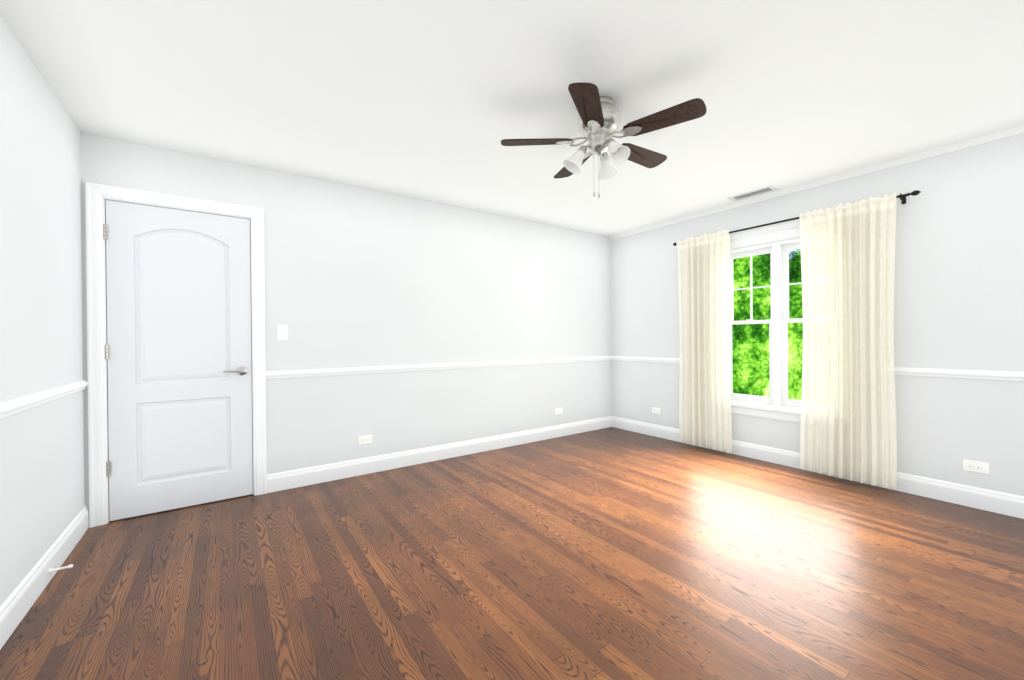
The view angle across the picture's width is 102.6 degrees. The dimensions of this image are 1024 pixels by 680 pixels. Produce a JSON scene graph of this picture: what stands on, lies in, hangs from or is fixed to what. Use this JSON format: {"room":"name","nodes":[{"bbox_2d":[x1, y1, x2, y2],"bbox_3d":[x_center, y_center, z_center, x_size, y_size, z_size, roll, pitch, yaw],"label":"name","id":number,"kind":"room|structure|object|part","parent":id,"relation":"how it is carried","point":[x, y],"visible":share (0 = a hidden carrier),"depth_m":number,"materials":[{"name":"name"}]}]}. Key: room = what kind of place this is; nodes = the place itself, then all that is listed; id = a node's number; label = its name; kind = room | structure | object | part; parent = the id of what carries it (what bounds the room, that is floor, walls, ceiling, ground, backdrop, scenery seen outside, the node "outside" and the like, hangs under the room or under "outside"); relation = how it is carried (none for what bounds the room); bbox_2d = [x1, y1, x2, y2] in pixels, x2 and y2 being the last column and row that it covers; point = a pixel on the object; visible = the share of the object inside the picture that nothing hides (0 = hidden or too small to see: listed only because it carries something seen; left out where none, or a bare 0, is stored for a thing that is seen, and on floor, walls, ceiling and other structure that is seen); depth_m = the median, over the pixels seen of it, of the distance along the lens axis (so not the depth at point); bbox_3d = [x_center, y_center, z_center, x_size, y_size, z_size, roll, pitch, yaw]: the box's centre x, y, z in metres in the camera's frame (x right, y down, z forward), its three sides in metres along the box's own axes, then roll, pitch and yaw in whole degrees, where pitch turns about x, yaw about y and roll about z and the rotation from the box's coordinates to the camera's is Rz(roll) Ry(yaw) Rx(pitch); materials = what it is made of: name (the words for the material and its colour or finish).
{"room":"empty bedroom","nodes":[
{"label":"empty bedroom","id":0,"kind":"room"},
{"bbox_2d":[0,16,85,606],"bbox_3d":[-1.090,-0.061,0.173,0.160,2.440,5.654,-1,0,-35],"label":"wall","id":1,"kind":"structure","parent":0,"point":[42,480],"depth_m":1.91,"materials":[{"name":"grey paint"}]},
{"bbox_2d":[0,380,87,418],"bbox_3d":[-1.059,0.273,0.292,0.022,0.058,5.494,-1,0,-35],"label":"trim","id":2,"kind":"structure","parent":1,"relation":"attached to","point":[13,406],"depth_m":1.87,"materials":[{"name":"white wood"}]},
{"bbox_2d":[0,505,88,649],"bbox_3d":[-1.055,1.090,0.294,0.016,0.136,5.494,-1,0,-35],"label":"baseboard","id":3,"kind":"structure","parent":1,"relation":"attached to","point":[17,604],"depth_m":1.86,"materials":[{"name":"white wood"}]},
{"bbox_2d":[49,564,72,573],"bbox_3d":[-2.186,1.108,1.990,0.078,0.028,0.028,-1,0,-35],"label":"door stop","id":4,"kind":"object","parent":3,"relation":"attached to","point":[60,568],"visible":1,"depth_m":1.99,"materials":[{"name":"white plastic"}]},
{"bbox_2d":[81,132,611,508],"bbox_3d":[-0.732,-0.082,3.974,5.112,2.440,0.160,-1,0,-35],"label":"wall","id":5,"kind":"structure","parent":0,"point":[358,277],"depth_m":3.67,"materials":[{"name":"grey paint"}]},
{"bbox_2d":[85,182,266,527],"bbox_3d":[-2.283,0.088,2.869,0.946,2.133,0.184,-1,0,-35],"label":"door frame","id":6,"kind":"structure","parent":5,"relation":"attached to","point":[97,196],"depth_m":2.59,"materials":[{"name":"white wood"}]},
{"bbox_2d":[103,200,252,520],"bbox_3d":[-2.247,0.128,2.810,0.781,2.037,0.094,-1,0,-35],"label":"door","id":7,"kind":"structure","parent":5,"relation":"in","point":[178,351],"depth_m":2.79,"materials":[{"name":"white wood"}]},
{"bbox_2d":[277,325,287,340],"bbox_3d":[-1.760,-0.053,3.142,0.072,0.116,0.021,-1,0,-35],"label":"light switch","id":8,"kind":"object","parent":5,"relation":"attached to","point":[282,333],"visible":1,"depth_m":3.15,"materials":[{"name":"white plastic"}]},
{"bbox_2d":[358,435,371,444],"bbox_3d":[-1.255,0.854,3.504,0.116,0.072,0.008,-1,0,-35],"label":"electrical outlet","id":9,"kind":"object","parent":5,"relation":"attached to","point":[366,439],"visible":1,"depth_m":3.50,"materials":[{"name":"white plastic"}]},
{"bbox_2d":[265,356,611,378],"bbox_3d":[-0.285,0.248,4.176,3.837,0.058,0.022,-1,0,-35],"label":"trim","id":10,"kind":"structure","parent":5,"relation":"attached to","point":[419,367],"depth_m":3.76,"materials":[{"name":"white wood"}]},
{"bbox_2d":[267,416,611,492],"bbox_3d":[-0.290,1.065,4.176,3.815,0.136,0.016,-1,0,-35],"label":"baseboard","id":11,"kind":"structure","parent":5,"relation":"attached to","point":[296,478],"depth_m":3.76,"materials":[{"name":"white wood"}]},
{"bbox_2d":[555,408,561,414],"bbox_3d":[0.542,0.829,4.764,0.116,0.072,0.008,-1,0,-35],"label":"electrical outlet","id":12,"kind":"object","parent":5,"relation":"attached to","point":[558,411],"visible":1,"depth_m":4.76,"materials":[{"name":"white plastic"}]},
{"bbox_2d":[0,427,1023,679],"bbox_3d":[0.901,1.196,1.666,5.112,0.120,5.814,-1,0,-35],"label":"floor","id":13,"kind":"structure","parent":0,"point":[612,553],"depth_m":1.94,"materials":[{"name":"brown wood"}]},
{"bbox_2d":[0,0,1023,236],"bbox_3d":[0.882,-1.364,1.653,5.112,0.120,5.814,-1,0,-35],"label":"ceiling","id":14,"kind":"structure","parent":0,"point":[437,101],"depth_m":2.10,"materials":[{"name":"white paint"}]},
{"bbox_2d":[501,83,706,197],"bbox_3d":[0.516,-1.035,2.289,1.012,0.536,1.052,-1,0,-35],"label":"fan","id":15,"kind":"object","parent":14,"relation":"hanging from","point":[598,121],"visible":1,"depth_m":2.18,"materials":[{"name":"brown wood"}]},
{"bbox_2d":[727,186,778,201],"bbox_3d":[2.178,-1.319,3.714,0.151,0.008,0.376,-1,0,-35],"label":"ceiling vent","id":16,"kind":"object","parent":14,"relation":"in","point":[752,193],"visible":0.94,"depth_m":3.70,"materials":[{"name":"white metal"}]},
{"bbox_2d":[610,133,1023,496],"bbox_3d":[2.965,-0.106,3.015,0.160,2.440,5.654,-1,0,-35],"label":"wall","id":17,"kind":"structure","parent":0,"point":[959,276],"depth_m":2.89,"materials":[{"name":"grey paint"}]},
{"bbox_2d":[612,356,679,363],"bbox_3d":[1.665,0.231,4.715,0.022,0.058,1.309,-1,0,-35],"label":"trim","id":18,"kind":"structure","parent":17,"relation":"attached to","point":[619,358],"depth_m":4.81,"materials":[{"name":"white wood"}]},
{"bbox_2d":[652,407,660,414],"bbox_3d":[1.666,0.819,4.734,0.008,0.072,0.116,-1,0,-35],"label":"electrical outlet","id":19,"kind":"object","parent":17,"relation":"attached to","point":[656,410],"visible":1,"depth_m":4.73,"materials":[{"name":"white plastic"}]},
{"bbox_2d":[729,221,802,422],"bbox_3d":[2.425,-0.151,3.743,0.204,1.739,1.186,-1,0,-35],"label":"window","id":20,"kind":"structure","parent":17,"relation":"in","point":[777,404],"depth_m":3.72,"materials":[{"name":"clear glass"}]},
{"bbox_2d":[673,190,920,489],"bbox_3d":[2.333,0.009,3.678,0.115,2.169,1.935,-1,0,-35],"label":"curtains","id":21,"kind":"object","parent":17,"relation":"hanging from","point":[848,416],"visible":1,"depth_m":3.29,"materials":[{"name":"beige fabric"}]},
{"bbox_3d":[2.329,-1.030,3.676,0.106,0.070,1.935,-1,0,-35],"label":"rod","id":22,"kind":"part","parent":21,"relation":"part of","materials":[{"name":"black metal"}]},
{"bbox_2d":[609,125,1023,239],"bbox_3d":[2.830,-1.305,3.020,0.034,0.040,5.494,-1,0,-35],"label":"crown molding","id":23,"kind":"structure","parent":17,"relation":"attached to","point":[1018,130],"depth_m":3.23,"materials":[{"name":"white wood"}]},
{"bbox_2d":[612,416,1023,518],"bbox_3d":[2.855,1.046,3.036,0.016,0.136,5.494,-1,0,-35],"label":"baseboard","id":24,"kind":"structure","parent":17,"relation":"attached to","point":[974,497],"depth_m":2.96,"materials":[{"name":"white wood"}]},
{"bbox_2d":[895,367,1023,380],"bbox_3d":[3.556,0.229,2.019,0.022,0.058,2.963,-1,0,-35],"label":"trim","id":25,"kind":"structure","parent":17,"relation":"attached to","point":[929,372],"depth_m":2.76,"materials":[{"name":"white wood"}]},
{"bbox_2d":[963,460,988,473],"bbox_3d":[3.078,0.842,2.722,0.008,0.072,0.116,-1,0,-35],"label":"electrical outlet","id":26,"kind":"object","parent":17,"relation":"attached to","point":[976,466],"visible":1,"depth_m":2.72,"materials":[{"name":"white plastic"}]},
{"label":"outside","id":27,"kind":"structure","parent":0,"visible":0},
{"bbox_2d":[732,248,802,399],"bbox_3d":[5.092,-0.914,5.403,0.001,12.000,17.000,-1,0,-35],"label":"trees","id":28,"kind":"object","parent":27,"point":[757,345],"depth_m":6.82,"materials":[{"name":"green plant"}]}
]}

